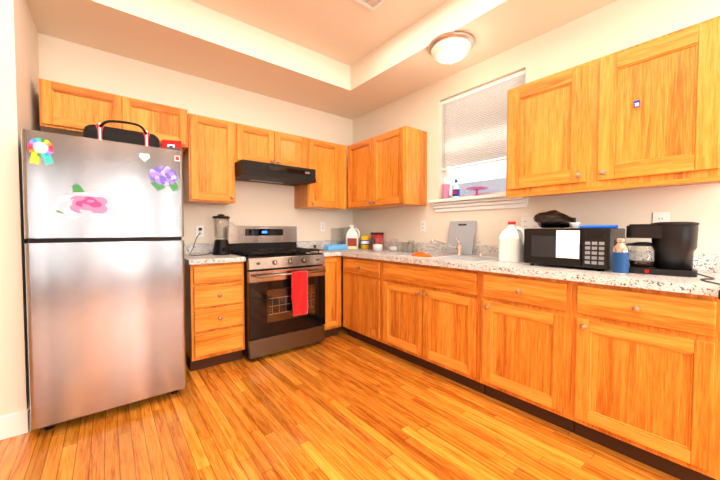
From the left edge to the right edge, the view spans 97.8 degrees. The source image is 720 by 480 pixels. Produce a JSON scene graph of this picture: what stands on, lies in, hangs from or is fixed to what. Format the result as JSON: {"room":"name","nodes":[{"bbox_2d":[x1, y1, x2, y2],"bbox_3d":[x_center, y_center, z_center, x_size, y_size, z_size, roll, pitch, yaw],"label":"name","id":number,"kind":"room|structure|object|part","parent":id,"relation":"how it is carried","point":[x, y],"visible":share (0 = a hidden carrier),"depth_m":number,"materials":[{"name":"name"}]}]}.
{"room":"kitchen","nodes":[
{"label":"kitchen","id":0,"kind":"room"},
{"bbox_2d":[0,0,40,415],"bbox_3d":[-2.187,-0.226,2.005,0.140,2.610,0.800,-1,2,-39],"label":"wall","id":1,"kind":"structure","parent":0,"point":[19,87],"depth_m":1.73,"materials":[{"name":"beige paint"}]},
{"bbox_2d":[0,405,30,439],"bbox_3d":[-2.166,1.014,2.019,0.166,0.130,0.764,-1,2,-39],"label":"baseboard","id":2,"kind":"structure","parent":1,"relation":"attached to","point":[14,424],"depth_m":1.74,"materials":[{"name":"white wood"}]},
{"bbox_2d":[38,33,352,316],"bbox_3d":[-2.102,-0.368,2.711,5.420,2.850,0.200,-1,2,-39],"label":"wall","id":3,"kind":"structure","parent":0,"point":[82,66],"depth_m":3.15,"materials":[{"name":"beige paint"}]},
{"bbox_2d":[38,78,187,151],"bbox_3d":[-1.885,-0.921,2.479,0.870,0.310,0.402,-1,2,-39],"label":"upper cabinet","id":4,"kind":"object","parent":3,"relation":"attached to","point":[67,109],"visible":0.77,"depth_m":2.25,"materials":[{"name":"brown wood"}]},
{"bbox_2d":[196,225,203,237],"bbox_3d":[-1.545,-0.082,3.032,0.070,0.116,0.008,-1,2,-39],"label":"electrical outlet","id":5,"kind":"object","parent":3,"relation":"attached to","point":[198,232],"visible":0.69,"depth_m":3.03,"materials":[{"name":"white plastic"}]},
{"bbox_2d":[183,113,235,204],"bbox_3d":[-1.395,-0.716,2.904,0.385,0.745,0.362,-1,2,-39],"label":"upper cabinet","id":6,"kind":"object","parent":3,"relation":"attached to","point":[209,165],"visible":1,"depth_m":2.79,"materials":[{"name":"brown wood"}]},
{"bbox_2d":[235,123,306,167],"bbox_3d":[-0.948,-0.917,3.257,0.758,0.365,0.362,-1,2,-39],"label":"upper cabinet","id":7,"kind":"object","parent":3,"relation":"attached to","point":[252,143],"visible":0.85,"depth_m":3.11,"materials":[{"name":"brown wood"}]},
{"bbox_2d":[235,159,315,185],"bbox_3d":[-0.904,-0.662,3.212,0.756,0.138,0.497,-1,2,-39],"label":"range hood","id":8,"kind":"object","parent":7,"relation":"attached to","point":[257,171],"visible":0.83,"depth_m":3.02,"materials":[{"name":"black metal"}]},
{"bbox_2d":[294,138,346,209],"bbox_3d":[-0.446,-0.740,3.665,0.525,0.745,0.362,-1,2,-39],"label":"upper cabinet","id":9,"kind":"object","parent":3,"relation":"attached to","point":[327,162],"visible":0.92,"depth_m":3.55,"materials":[{"name":"brown wood"}]},
{"bbox_2d":[320,222,324,230],"bbox_3d":[-0.461,-0.164,3.900,0.070,0.116,0.008,-1,2,-39],"label":"electrical outlet","id":10,"kind":"object","parent":3,"relation":"attached to","point":[322,226],"visible":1,"depth_m":3.89,"materials":[{"name":"white plastic"}]},
{"bbox_2d":[26,0,387,119],"bbox_3d":[-1.913,-1.654,2.258,5.200,0.250,0.680,-1,2,-39],"label":"ceiling soffit","id":11,"kind":"structure","parent":0,"point":[188,37],"depth_m":2.58,"materials":[{"name":"beige paint"}]},
{"bbox_2d":[190,0,446,65],"bbox_3d":[0.088,-1.758,-0.064,5.420,0.100,7.200,-1,2,-39],"label":"ceiling","id":12,"kind":"structure","parent":0,"point":[349,32],"depth_m":2.55,"materials":[{"name":"beige paint"}]},
{"bbox_2d":[354,0,385,10],"bbox_3d":[0.019,-1.771,2.228,0.380,0.013,0.220,-1,2,-39],"label":"ceiling vent","id":13,"kind":"object","parent":12,"relation":"in","point":[374,6],"visible":0.94,"depth_m":2.36,"materials":[{"name":"white"}]},
{"bbox_2d":[0,317,679,479],"bbox_3d":[0.080,1.166,0.020,5.400,0.050,7.200,-1,2,-39],"label":"floor","id":14,"kind":"structure","parent":0,"point":[342,405],"depth_m":1.76,"materials":[{"name":"brown wood"}]},
{"bbox_2d":[21,129,186,430],"bbox_3d":[-1.753,0.227,2.237,0.750,1.689,0.884,-1,2,-39],"label":"fridge","id":15,"kind":"object","parent":14,"relation":"on","point":[104,263],"visible":1,"depth_m":1.85,"materials":[{"name":"grey metal"}]},
{"bbox_2d":[83,120,159,147],"bbox_3d":[-1.603,-0.672,2.127,0.400,0.171,0.370,-1,2,-39],"label":"bag","id":16,"kind":"object","parent":15,"relation":"on","point":[100,131],"visible":0.62,"depth_m":2.00,"materials":[{"name":"black fabric"}]},
{"bbox_2d":[162,139,181,150],"bbox_3d":[-1.338,-0.648,2.237,0.120,0.115,0.041,-1,2,-19],"label":"box","id":17,"kind":"object","parent":15,"relation":"on","point":[171,143],"visible":0.46,"depth_m":2.22,"materials":[{"name":"red cardboard"}]},
{"bbox_2d":[184,262,244,371],"bbox_3d":[-1.336,0.618,2.810,0.415,0.874,0.647,-1,2,-39],"label":"drawers","id":18,"kind":"object","parent":14,"relation":"on","point":[214,314],"visible":0.94,"depth_m":2.57,"materials":[{"name":"brown wood"}]},
{"bbox_2d":[184,243,245,264],"bbox_3d":[-1.342,0.110,2.787,0.433,0.140,0.649,-1,2,-39],"label":"countertop","id":19,"kind":"structure","parent":18,"relation":"on","point":[201,249],"depth_m":2.71,"materials":[{"name":"stone"}]},
{"bbox_2d":[189,214,234,255],"bbox_3d":[-1.393,-0.052,2.930,0.365,0.374,0.342,-1,2,-39],"label":"blender","id":20,"kind":"object","parent":19,"relation":"on","point":[221,246],"visible":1,"depth_m":2.86,"materials":[{"name":"black plastic"}]},
{"bbox_3d":[-1.481,0.011,2.897,0.184,0.248,0.285,-1,2,-39],"label":"cord","id":21,"kind":"part","parent":20,"relation":"part of","materials":[{"name":"black plastic"}]},
{"bbox_2d":[225,226,325,359],"bbox_3d":[-0.824,0.452,3.116,0.758,1.184,0.756,-1,2,-39],"label":"stove","id":22,"kind":"object","parent":14,"relation":"on","point":[284,292],"visible":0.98,"depth_m":2.88,"materials":[{"name":"silver metal"}]},
{"bbox_2d":[291,271,307,316],"bbox_3d":[-0.552,0.487,2.878,0.161,0.402,0.042,-1,2,-39],"label":"towel","id":23,"kind":"object","parent":22,"relation":"hanging from","point":[299,279],"depth_m":2.86,"materials":[{"name":"red fabric"}]},
{"bbox_2d":[323,256,340,337],"bbox_3d":[-0.481,0.596,3.515,0.255,0.874,0.617,-1,2,-39],"label":"base cabinet","id":24,"kind":"object","parent":14,"relation":"on","point":[332,265],"visible":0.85,"depth_m":3.29,"materials":[{"name":"brown wood"}]},
{"bbox_2d":[343,256,387,351],"bbox_3d":[0.226,0.603,3.298,0.647,0.874,0.620,-1,2,-39],"label":"base cabinet","id":25,"kind":"object","parent":14,"relation":"on","point":[363,299],"visible":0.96,"depth_m":3.09,"materials":[{"name":"brown wood"}]},
{"bbox_2d":[382,260,484,393],"bbox_3d":[0.724,0.622,2.677,0.647,0.874,0.970,-1,2,-39],"label":"base cabinet","id":26,"kind":"object","parent":14,"relation":"on","point":[431,318],"visible":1,"depth_m":2.41,"materials":[{"name":"brown wood"}]},
{"bbox_2d":[297,240,719,296],"bbox_3d":[0.590,0.114,2.653,0.865,0.140,3.277,-1,2,-39],"label":"countertop","id":27,"kind":"structure","parent":26,"relation":"on","point":[706,264],"depth_m":1.82,"materials":[{"name":"stone"}]},
{"bbox_2d":[312,245,323,250],"bbox_3d":[-0.502,0.086,3.495,0.216,0.062,0.216,-1,2,-39],"label":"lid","id":28,"kind":"object","parent":27,"relation":"on","point":[315,247],"visible":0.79,"depth_m":3.46,"materials":[{"name":"metal"}]},
{"bbox_2d":[323,244,347,249],"bbox_3d":[-0.281,0.081,3.635,0.104,0.064,0.300,2,2,43],"label":"egg carton","id":29,"kind":"object","parent":27,"relation":"on","point":[336,247],"visible":1,"depth_m":3.58,"materials":[{"name":"blue plastic"}]},
{"bbox_2d":[331,227,345,244],"bbox_3d":[-0.280,-0.022,3.934,0.124,0.252,0.124,-1,2,-39],"label":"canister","id":30,"kind":"object","parent":27,"relation":"on","point":[339,234],"depth_m":3.97,"materials":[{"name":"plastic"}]},
{"bbox_2d":[346,225,359,248],"bbox_3d":[-0.099,-0.037,3.828,0.193,0.289,0.193,-1,2,-39],"label":"milk jug","id":31,"kind":"object","parent":27,"relation":"on","point":[352,236],"visible":0.96,"depth_m":3.76,"materials":[{"name":"white plastic"}]},
{"bbox_2d":[361,235,369,248],"bbox_3d":[0.063,0.026,3.819,0.108,0.162,0.108,-1,2,-39],"label":"can","id":32,"kind":"object","parent":27,"relation":"on","point":[365,242],"visible":1,"depth_m":3.77,"materials":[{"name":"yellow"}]},
{"bbox_2d":[370,232,383,249],"bbox_3d":[0.200,0.012,3.672,0.126,0.200,0.126,-1,2,-39],"label":"canister","id":33,"kind":"object","parent":27,"relation":"on","point":[377,235],"visible":0.73,"depth_m":3.63,"materials":[{"name":"red"}]},
{"bbox_2d":[373,237,382,250],"bbox_3d":[0.193,0.042,3.411,0.110,0.156,0.110,-1,2,-39],"label":"jar","id":34,"kind":"object","parent":27,"relation":"on","point":[377,247],"visible":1,"depth_m":3.37,"materials":[{"name":"clear glass"}]},
{"bbox_2d":[389,239,397,250],"bbox_3d":[0.361,0.053,3.393,0.096,0.136,0.096,-1,2,-39],"label":"jar","id":35,"kind":"object","parent":27,"relation":"on","point":[393,248],"visible":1,"depth_m":3.37,"materials":[{"name":"clear glass"}]},
{"bbox_2d":[401,242,408,251],"bbox_3d":[0.455,0.075,3.263,0.117,0.100,0.080,-1,2,-39],"label":"glass mug","id":36,"kind":"object","parent":27,"relation":"on","point":[405,250],"visible":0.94,"depth_m":3.25,"materials":[{"name":"clear glass"}]},
{"bbox_2d":[408,240,413,251],"bbox_3d":[0.504,0.067,3.103,0.068,0.125,0.068,-1,2,-39],"label":"tumbler","id":37,"kind":"object","parent":27,"relation":"on","point":[411,242],"visible":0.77,"depth_m":3.08,"materials":[{"name":"clear glass"}]},
{"bbox_2d":[411,244,418,252],"bbox_3d":[0.561,0.085,3.179,0.090,0.085,0.099,-1,2,-39],"label":"glass mug","id":38,"kind":"object","parent":27,"relation":"on","point":[415,248],"visible":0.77,"depth_m":3.19,"materials":[{"name":"clear glass"}]},
{"bbox_2d":[389,251,497,262],"bbox_3d":[0.731,0.213,2.668,0.515,0.211,0.870,-1,2,-39],"label":"sink","id":39,"kind":"object","parent":27,"relation":"in","point":[454,257],"visible":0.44,"depth_m":2.69,"materials":[{"name":"silver metal"}]},
{"bbox_2d":[430,238,483,256],"bbox_3d":[0.823,0.059,2.673,0.290,0.156,0.356,-1,2,-39],"label":"faucet","id":40,"kind":"object","parent":27,"relation":"on","point":[458,247],"visible":1,"depth_m":2.74,"materials":[{"name":"silver metal"}]},
{"bbox_2d":[446,221,476,254],"bbox_3d":[0.919,-0.023,2.863,0.078,0.302,0.270,-1,2,-39],"label":"cutting board","id":41,"kind":"object","parent":27,"relation":"on","point":[463,232],"visible":0.98,"depth_m":2.85,"materials":[{"name":"grey plastic"}]},
{"bbox_2d":[498,222,523,262],"bbox_3d":[1.110,0.011,2.282,0.163,0.289,0.180,-1,2,-39],"label":"water jug","id":42,"kind":"object","parent":27,"relation":"on","point":[511,242],"visible":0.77,"depth_m":2.24,"materials":[{"name":"white plastic"}]},
{"bbox_2d":[524,228,624,270],"bbox_3d":[1.332,0.046,1.968,0.346,0.237,0.446,-1,2,-39],"label":"microwave","id":43,"kind":"object","parent":27,"relation":"on","point":[583,247],"visible":0.83,"depth_m":1.82,"materials":[{"name":"black plastic"}]},
{"bbox_2d":[533,210,575,227],"bbox_3d":[1.272,-0.137,2.039,0.205,0.119,0.240,-1,2,-39],"label":"plastic bag","id":44,"kind":"object","parent":43,"relation":"on","point":[553,219],"visible":0.88,"depth_m":1.99,"materials":[{"name":"black plastic"}]},
{"bbox_2d":[569,223,579,227],"bbox_3d":[1.310,-0.089,1.917,0.058,0.035,0.058,-1,2,-39],"label":"cup","id":45,"kind":"object","parent":43,"relation":"on","point":[574,225],"visible":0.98,"depth_m":1.90,"materials":[{"name":"white ceramic"}]},
{"bbox_2d":[580,225,617,227],"bbox_3d":[1.435,-0.080,1.890,0.180,0.018,0.140,1,2,36],"label":"package","id":46,"kind":"object","parent":43,"relation":"on","point":[598,226],"visible":0.98,"depth_m":1.83,"materials":[{"name":"blue"}]},
{"bbox_2d":[612,238,628,275],"bbox_3d":[1.319,0.083,1.591,0.067,0.186,0.067,-1,2,-39],"label":"bottle","id":47,"kind":"object","parent":27,"relation":"on","point":[620,257],"visible":1,"depth_m":1.57,"materials":[{"name":"blue plastic"}]},
{"bbox_2d":[626,222,719,299],"bbox_3d":[1.480,0.067,1.509,0.489,0.313,0.380,-1,2,-39],"label":"coffee maker","id":48,"kind":"object","parent":27,"relation":"on","point":[673,245],"visible":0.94,"depth_m":1.56,"materials":[{"name":"black plastic"}]},
{"bbox_3d":[1.517,0.194,1.372,0.370,0.068,0.115,-1,2,-39],"label":"coffee cord","id":49,"kind":"part","parent":48,"relation":"part of","materials":[{"name":"black plastic"}]},
{"bbox_2d":[480,271,574,432],"bbox_3d":[1.195,0.640,2.090,0.647,0.874,0.535,-1,2,-39],"label":"base cabinet","id":50,"kind":"object","parent":14,"relation":"on","point":[525,340],"visible":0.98,"depth_m":1.88,"materials":[{"name":"brown wood"}]},
{"bbox_2d":[570,281,719,479],"bbox_3d":[1.532,0.653,1.670,0.647,0.874,0.540,-1,2,-39],"label":"base cabinet","id":51,"kind":"object","parent":14,"relation":"on","point":[645,376],"visible":1,"depth_m":1.46,"materials":[{"name":"brown wood"}]},
{"bbox_2d":[350,0,617,103],"bbox_3d":[2.091,-1.615,0.984,0.550,0.250,6.320,-1,2,-39],"label":"ceiling","id":52,"kind":"structure","parent":0,"point":[403,63],"depth_m":2.47,"materials":[{"name":"beige paint"}]},
{"bbox_2d":[428,31,474,63],"bbox_3d":[0.714,-1.461,2.474,0.356,0.147,0.356,-1,2,-39],"label":"dome ceiling light","id":53,"kind":"object","parent":52,"relation":"attached to","point":[451,47],"visible":1,"depth_m":2.38,"materials":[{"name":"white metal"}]},
{"bbox_2d":[353,0,719,253],"bbox_3d":[2.179,-0.331,1.530,0.220,2.850,7.000,-1,2,-39],"label":"wall","id":54,"kind":"structure","parent":0,"point":[615,26],"depth_m":2.27,"materials":[{"name":"beige paint"}]},
{"bbox_2d":[348,126,426,209],"bbox_3d":[0.251,-0.733,3.453,0.362,0.745,0.933,-1,2,-39],"label":"upper cabinet","id":55,"kind":"object","parent":54,"relation":"attached to","point":[387,170],"visible":1,"depth_m":3.19,"materials":[{"name":"brown wood"}]},
{"bbox_2d":[420,220,425,231],"bbox_3d":[0.654,-0.144,3.253,0.008,0.116,0.070,-1,2,-39],"label":"electrical outlet","id":56,"kind":"object","parent":54,"relation":"attached to","point":[423,226],"visible":1,"depth_m":3.25,"materials":[{"name":"white plastic"}]},
{"bbox_2d":[444,157,505,197],"bbox_3d":[1.130,-0.872,2.852,0.060,0.970,0.820,-1,2,-39],"label":"window","id":57,"kind":"structure","parent":54,"relation":"in","point":[447,177],"depth_m":2.93,"materials":[{"name":"white glass"}]},
{"bbox_2d":[428,193,529,211],"bbox_3d":[1.038,-0.325,2.795,0.174,0.120,0.960,-1,2,-39],"label":"window sill","id":58,"kind":"structure","parent":54,"relation":"attached to","point":[490,201],"depth_m":2.73,"materials":[{"name":"white"}]},
{"bbox_2d":[442,183,449,198],"bbox_3d":[0.838,-0.470,3.054,0.076,0.152,0.076,-1,2,-39],"label":"tumbler","id":59,"kind":"object","parent":58,"relation":"on","point":[446,190],"visible":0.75,"depth_m":3.02,"materials":[{"name":"pink plastic"}]},
{"bbox_2d":[452,179,459,197],"bbox_3d":[0.906,-0.482,2.960,0.047,0.182,0.074,-1,2,-39],"label":"dish soap","id":60,"kind":"object","parent":58,"relation":"on","point":[456,192],"visible":0.85,"depth_m":2.94,"materials":[{"name":"white"}]},
{"bbox_2d":[466,186,487,195],"bbox_3d":[1.046,-0.427,2.811,0.180,0.080,0.180,-1,2,-39],"label":"cake stand","id":61,"kind":"object","parent":58,"relation":"on","point":[475,189],"visible":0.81,"depth_m":2.79,"materials":[{"name":"pink glass"}]},
{"bbox_2d":[442,69,525,170],"bbox_3d":[1.068,-1.016,2.798,0.049,0.675,0.808,-1,2,-39],"label":"window blinds","id":62,"kind":"object","parent":54,"relation":"attached to","point":[474,126],"visible":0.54,"depth_m":2.81,"materials":[{"name":"white plastic"}]},
{"bbox_2d":[521,216,540,228],"bbox_3d":[1.319,-0.124,2.424,0.008,0.116,0.150,-1,2,-39],"label":"electrical outlet","id":63,"kind":"object","parent":54,"relation":"attached to","point":[528,223],"visible":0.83,"depth_m":2.44,"materials":[{"name":"white plastic"}]},
{"bbox_2d":[506,16,719,197],"bbox_3d":[1.474,-0.675,1.929,0.362,0.767,1.030,-1,2,-39],"label":"upper cabinet","id":64,"kind":"object","parent":54,"relation":"attached to","point":[644,115],"visible":0.98,"depth_m":1.73,"materials":[{"name":"brown wood"}]},
{"bbox_2d":[653,212,668,222],"bbox_3d":[1.776,-0.106,1.855,0.008,0.116,0.070,-1,2,-39],"label":"electrical outlet","id":65,"kind":"object","parent":54,"relation":"attached to","point":[660,216],"visible":0.6,"depth_m":1.85,"materials":[{"name":"white plastic"}]},
{"label":"outside","id":66,"kind":"structure","parent":0,"visible":0},
{"bbox_2d":[451,157,505,195],"bbox_3d":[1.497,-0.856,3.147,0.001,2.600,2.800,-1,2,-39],"label":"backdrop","id":67,"kind":"structure","parent":66,"point":[485,175],"depth_m":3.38,"materials":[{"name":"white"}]}
]}

